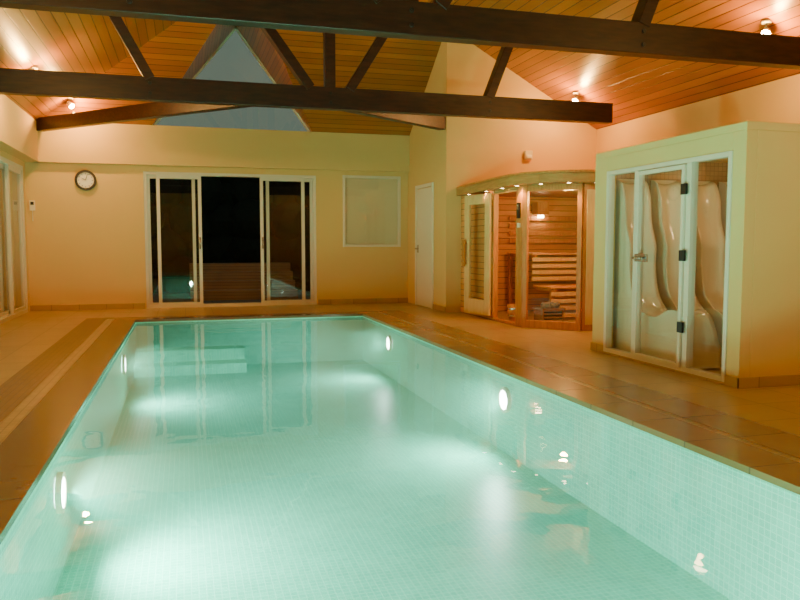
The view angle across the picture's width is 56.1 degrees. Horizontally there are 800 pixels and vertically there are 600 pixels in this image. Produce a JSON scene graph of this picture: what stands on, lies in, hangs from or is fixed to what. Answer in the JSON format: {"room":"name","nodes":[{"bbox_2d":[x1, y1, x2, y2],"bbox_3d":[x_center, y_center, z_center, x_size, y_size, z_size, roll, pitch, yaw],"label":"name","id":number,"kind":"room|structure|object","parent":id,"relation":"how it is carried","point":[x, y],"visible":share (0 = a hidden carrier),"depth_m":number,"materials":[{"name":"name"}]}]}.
{"room":"spa","nodes":[
{"label":"spa","id":0,"kind":"room"},
{"bbox_2d":[0,94,38,311],"bbox_3d":[-3.752,-0.733,4.237,0.450,3.020,16.300,-1,5,-16],"label":"wall","id":1,"kind":"structure","parent":0,"point":[18,132],"depth_m":10.75,"materials":[{"name":"paint"}]},
{"bbox_2d":[0,156,27,324],"bbox_3d":[-5.442,-0.802,9.891,0.165,2.300,4.080,-1,5,-16],"label":"door","id":2,"kind":"structure","parent":1,"relation":"in","point":[13,268],"depth_m":11.19,"materials":[{"name":"white metal"}]},
{"bbox_2d":[25,124,409,307],"bbox_3d":[-2.961,-1.409,12.996,6.820,3.040,0.350,-1,5,-16],"label":"wall","id":3,"kind":"structure","parent":0,"point":[85,247],"depth_m":12.51,"materials":[{"name":"paint"}]},
{"bbox_2d":[29,200,34,220],"bbox_3d":[-5.905,-1.432,12.050,0.080,0.330,0.035,-1,5,-16],"label":"thermostat","id":4,"kind":"object","parent":3,"relation":"attached to","point":[31,202],"visible":1,"depth_m":12.03,"materials":[{"name":"white paint"}]},
{"bbox_2d":[75,170,96,190],"bbox_3d":[-5.125,-1.952,12.228,0.330,0.330,0.045,-1,5,-16],"label":"wall clock","id":5,"kind":"object","parent":3,"relation":"attached to","point":[86,180],"visible":1,"depth_m":12.22,"materials":[{"name":"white plastic"}]},
{"bbox_2d":[30,303,144,310],"bbox_3d":[-5.144,0.116,12.397,1.770,0.090,0.015,-1,5,-16],"label":"baseboard","id":6,"kind":"structure","parent":3,"relation":"attached to","point":[127,305],"depth_m":12.38,"materials":[{"name":"tile"}]},
{"bbox_2d":[143,171,316,307],"bbox_3d":[-2.908,-1.038,13.059,2.900,2.290,0.212,-1,5,-16],"label":"door","id":7,"kind":"structure","parent":3,"relation":"in","point":[147,176],"depth_m":12.98,"materials":[{"name":"white metal"}]},
{"bbox_2d":[154,27,309,131],"bbox_3d":[-2.849,-3.740,12.794,2.808,1.839,0.060,-1,5,-16],"label":"window","id":8,"kind":"structure","parent":3,"relation":"in","point":[235,28],"depth_m":12.77,"materials":[{"name":"white paint"}]},
{"bbox_2d":[318,298,407,304],"bbox_3d":[-0.660,0.018,13.681,1.680,0.090,0.015,-1,5,-16],"label":"baseboard","id":9,"kind":"structure","parent":3,"relation":"attached to","point":[366,300],"depth_m":13.67,"materials":[{"name":"tile"}]},
{"bbox_2d":[343,175,400,246],"bbox_3d":[-0.516,-1.608,13.638,1.080,1.280,0.080,-1,5,-16],"label":"window","id":10,"kind":"structure","parent":3,"relation":"in","point":[371,204],"depth_m":13.65,"materials":[{"name":"white metal"}]},
{"bbox_2d":[0,0,799,135],"bbox_3d":[0.645,-3.535,5.291,8.900,2.508,16.300,-1,5,-16],"label":"ceiling","id":11,"kind":"structure","parent":0,"point":[637,87],"depth_m":10.59,"materials":[{"name":"brown wood"}]},
{"bbox_2d":[66,98,74,108],"bbox_3d":[-5.096,-3.045,11.597,0.130,0.190,0.125,-1,5,-16],"label":"ceiling spotlight","id":12,"kind":"object","parent":11,"relation":"attached to","point":[71,105],"depth_m":11.58,"materials":[{"name":"white metal"}]},
{"bbox_2d":[0,16,612,123],"bbox_3d":[-0.877,-3.754,9.791,8.240,2.503,0.172,-1,5,-16],"label":"roof truss","id":13,"kind":"object","parent":11,"relation":"attached to","point":[146,87],"visible":0.93,"depth_m":9.68,"materials":[{"name":"brown wood"}]},
{"bbox_2d":[36,102,246,131],"bbox_3d":[-3.807,-2.682,10.751,4.350,0.200,0.130,3,5,30],"label":"beam","id":14,"kind":"structure","parent":13,"relation":"attached to","point":[152,110],"depth_m":10.79,"materials":[{"name":"brown wood"}]},
{"bbox_2d":[343,111,445,129],"bbox_3d":[-0.036,-2.691,10.861,0.130,0.200,2.219,4,6,39],"label":"beam","id":15,"kind":"structure","parent":13,"relation":"attached to","point":[426,121],"depth_m":11.09,"materials":[{"name":"brown wood"}]},
{"bbox_2d":[0,0,799,69],"bbox_3d":[0.365,-3.495,6.381,8.740,2.503,0.172,-1,5,-16],"label":"roof truss","id":16,"kind":"object","parent":11,"relation":"attached to","point":[438,20],"visible":1,"depth_m":6.46,"materials":[{"name":"brown wood"}]},
{"bbox_2d":[572,92,578,100],"bbox_3d":[2.692,-3.087,11.489,0.130,0.190,0.125,-1,5,-16],"label":"ceiling spotlight","id":17,"kind":"object","parent":11,"relation":"attached to","point":[576,98],"depth_m":11.46,"materials":[{"name":"white metal"}]},
{"bbox_2d":[761,19,771,33],"bbox_3d":[3.787,-2.793,7.757,0.130,0.190,0.125,-1,5,-16],"label":"ceiling spotlight","id":18,"kind":"object","parent":11,"relation":"attached to","point":[766,30],"depth_m":7.73,"materials":[{"name":"white metal"}]},
{"bbox_2d":[0,302,799,435],"bbox_3d":[0.625,0.810,5.511,9.400,0.250,16.500,-1,5,-16],"label":"floor","id":19,"kind":"structure","parent":0,"point":[23,338],"depth_m":7.92,"materials":[{"name":"tile"}]},
{"bbox_2d":[0,316,799,599],"bbox_3d":[-0.721,1.014,6.156,3.340,0.685,10.650,-1,5,-16],"label":"swimming pool","id":20,"kind":"object","parent":19,"relation":"in","point":[299,472],"visible":0.9,"depth_m":4.99,"materials":[{"name":"tile"}]},
{"bbox_2d":[55,472,66,513],"bbox_3d":[-1.839,1.045,4.068,0.030,0.220,0.220,-1,5,-16],"label":"lamp","id":21,"kind":"object","parent":20,"relation":"attached to","point":[61,481],"visible":1,"depth_m":4.01,"materials":[{"name":"white glass"}]},
{"bbox_2d":[122,355,125,374],"bbox_3d":[-3.072,0.719,8.352,0.030,0.220,0.220,-1,5,-16],"label":"lamp","id":22,"kind":"object","parent":20,"relation":"attached to","point":[123,356],"visible":1,"depth_m":8.27,"materials":[{"name":"white glass"}]},
{"bbox_2d":[386,342,391,351],"bbox_3d":[-0.149,0.585,10.123,0.030,0.220,0.220,-1,5,-16],"label":"lamp","id":23,"kind":"object","parent":20,"relation":"attached to","point":[389,344],"visible":0.48,"depth_m":10.09,"materials":[{"name":"white glass"}]},
{"bbox_2d":[498,387,511,412],"bbox_3d":[0.902,0.862,6.471,0.030,0.220,0.220,-1,5,-16],"label":"lamp","id":24,"kind":"object","parent":20,"relation":"attached to","point":[504,396],"visible":1,"depth_m":6.45,"materials":[{"name":"white glass"}]},
{"bbox_2d":[0,310,799,543],"bbox_3d":[-0.682,0.673,5.995,4.740,0.050,11.770,-1,5,-16],"label":"pool deck border","id":25,"kind":"object","parent":19,"relation":"on","point":[40,404],"visible":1,"depth_m":5.25,"materials":[{"name":"stone"}]},
{"bbox_2d":[507,304,514,321],"bbox_3d":[1.628,0.092,10.492,0.260,0.425,0.260,-1,5,-16],"label":"bucket","id":26,"kind":"object","parent":19,"relation":"on","point":[511,307],"visible":0.34,"depth_m":10.42,"materials":[{"name":"brown wood"}]},
{"bbox_2d":[457,170,595,330],"bbox_3d":[2.446,-0.702,10.682,2.570,1.980,3.168,-1,5,-16],"label":"sauna cabin","id":27,"kind":"object","parent":19,"relation":"on","point":[576,198],"visible":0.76,"depth_m":10.65,"materials":[{"name":"brown wood"}]},
{"bbox_2d":[462,193,491,315],"bbox_3d":[1.109,-0.661,10.943,0.216,1.740,0.666,-1,5,-16],"label":"door","id":28,"kind":"structure","parent":27,"relation":"attached to","point":[471,305],"depth_m":10.91,"materials":[{"name":"beige wood"}]},
{"bbox_2d":[516,203,520,227],"bbox_3d":[1.543,-1.103,9.767,0.031,0.320,0.070,-1,5,-16],"label":"control panel","id":29,"kind":"object","parent":27,"relation":"attached to","point":[518,211],"depth_m":9.74,"materials":[{"name":"black plastic"}]},
{"bbox_2d":[532,202,548,217],"bbox_3d":[2.251,-1.440,12.016,0.200,0.250,0.200,-1,5,-16],"label":"lamp","id":30,"kind":"object","parent":27,"relation":"attached to","point":[540,209],"depth_m":11.93,"materials":[{"name":"brown wood"}]},
{"bbox_2d":[506,216,576,316],"bbox_3d":[2.655,-0.537,11.489,1.550,1.530,1.565,-1,5,-16],"label":"bench","id":31,"kind":"object","parent":27,"relation":"in","point":[554,256],"depth_m":11.30,"materials":[{"name":"brown wood"}]},
{"bbox_2d":[532,302,564,321],"bbox_3d":[2.021,0.175,10.215,0.340,0.303,0.320,-1,5,-16],"label":"stove","id":32,"kind":"object","parent":19,"relation":"on","point":[548,311],"visible":0.98,"depth_m":10.10,"materials":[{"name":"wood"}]},
{"bbox_2d":[613,179,720,368],"bbox_3d":[2.477,-0.313,7.024,0.300,1.720,1.261,-1,5,-16],"label":"lounger","id":33,"kind":"object","parent":19,"relation":"on","point":[658,324],"visible":0.68,"depth_m":7.35,"materials":[{"name":"beige plastic"}]},
{"bbox_2d":[650,180,722,364],"bbox_3d":[2.871,-0.322,7.136,0.300,1.720,1.261,-1,5,-16],"label":"lounger","id":34,"kind":"object","parent":19,"relation":"on","point":[665,195],"visible":0.38,"depth_m":7.50,"materials":[{"name":"beige plastic"}]},
{"bbox_2d":[592,121,799,377],"bbox_3d":[3.512,-0.431,6.994,2.578,2.000,2.130,-1,5,-16],"label":"enclosure wall","id":35,"kind":"structure","parent":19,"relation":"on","point":[763,329],"depth_m":5.71,"materials":[{"name":"paint"}]},
{"bbox_2d":[603,151,732,381],"bbox_3d":[2.274,-0.311,6.599,0.144,1.780,1.760,-1,5,-16],"label":"door","id":36,"kind":"structure","parent":35,"relation":"attached to","point":[689,167],"depth_m":6.29,"materials":[{"name":"white metal"}]},
{"bbox_2d":[590,342,799,388],"bbox_3d":[3.502,0.526,7.064,2.582,0.080,2.154,-1,5,-16],"label":"baseboard","id":37,"kind":"structure","parent":35,"relation":"attached to","point":[782,380],"depth_m":5.79,"materials":[{"name":"tile"}]},
{"bbox_2d":[695,181,725,312],"bbox_3d":[3.265,-0.330,7.249,0.300,1.720,1.261,-1,5,-16],"label":"lounger","id":38,"kind":"object","parent":19,"relation":"on","point":[710,241],"visible":0.44,"depth_m":7.62,"materials":[{"name":"beige plastic"}]},
{"bbox_2d":[719,182,727,238],"bbox_3d":[3.659,-0.339,7.362,0.300,1.720,1.261,-1,5,-16],"label":"lounger","id":39,"kind":"object","parent":19,"relation":"on","point":[722,185],"visible":0.03,"depth_m":7.80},
{"bbox_2d":[408,42,442,307],"bbox_3d":[0.504,-2.030,12.877,0.200,4.296,1.900,-1,5,-16],"label":"wall","id":40,"kind":"structure","parent":0,"point":[425,143],"depth_m":12.55,"materials":[{"name":"paint"}]},
{"bbox_2d":[415,182,433,308],"bbox_3d":[0.388,-0.927,12.854,0.079,2.100,0.960,-1,5,-16],"label":"door","id":41,"kind":"structure","parent":40,"relation":"in","point":[424,198],"depth_m":12.81,"materials":[{"name":"white paint"}]},
{"bbox_2d":[433,304,445,311],"bbox_3d":[0.635,0.132,12.192,0.015,0.090,0.600,-1,5,-16],"label":"baseboard","id":42,"kind":"structure","parent":40,"relation":"attached to","point":[435,307],"depth_m":12.15,"materials":[{"name":"tile"}]},
{"bbox_2d":[442,42,596,311],"bbox_3d":[1.961,-2.048,12.200,2.630,4.436,0.200,-1,5,-16],"label":"wall","id":43,"kind":"structure","parent":0,"point":[473,149],"depth_m":11.91,"materials":[{"name":"paint"}]},
{"bbox_2d":[524,150,532,159],"bbox_3d":[2.067,-2.331,12.065,0.130,0.140,0.075,-1,5,-16],"label":"sensor","id":44,"kind":"object","parent":43,"relation":"attached to","point":[528,155],"visible":1,"depth_m":12.04,"materials":[{"name":"white paint"}]},
{"bbox_2d":[596,74,799,153],"bbox_3d":[5.281,-0.830,5.840,0.200,2.970,14.400,-1,5,-16],"label":"wall","id":45,"kind":"structure","parent":0,"point":[778,101],"depth_m":9.66,"materials":[{"name":"paint"}]},
{"label":"outside","id":46,"kind":"structure","parent":0,"visible":0},
{"bbox_2d":[153,291,309,302],"bbox_3d":[-2.208,0.589,7.756,16.000,0.090,22.000,-1,5,-16],"label":"ground","id":47,"kind":"structure","parent":46,"point":[166,297],"depth_m":15.04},
{"bbox_2d":[150,177,309,293],"bbox_3d":[-3.761,-1.836,17.559,13.949,3.786,1.328,-1,5,-16],"label":"night sky","id":48,"kind":"structure","parent":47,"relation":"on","point":[230,205],"depth_m":17.14,"materials":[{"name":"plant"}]},
{"bbox_2d":[189,263,297,300],"bbox_3d":[-3.284,-0.405,15.619,2.100,0.700,1.410,-1,5,-16],"label":"steps","id":49,"kind":"structure","parent":47,"relation":"on","point":[221,281],"depth_m":15.43,"materials":[{"name":"brown wood"}]}
]}

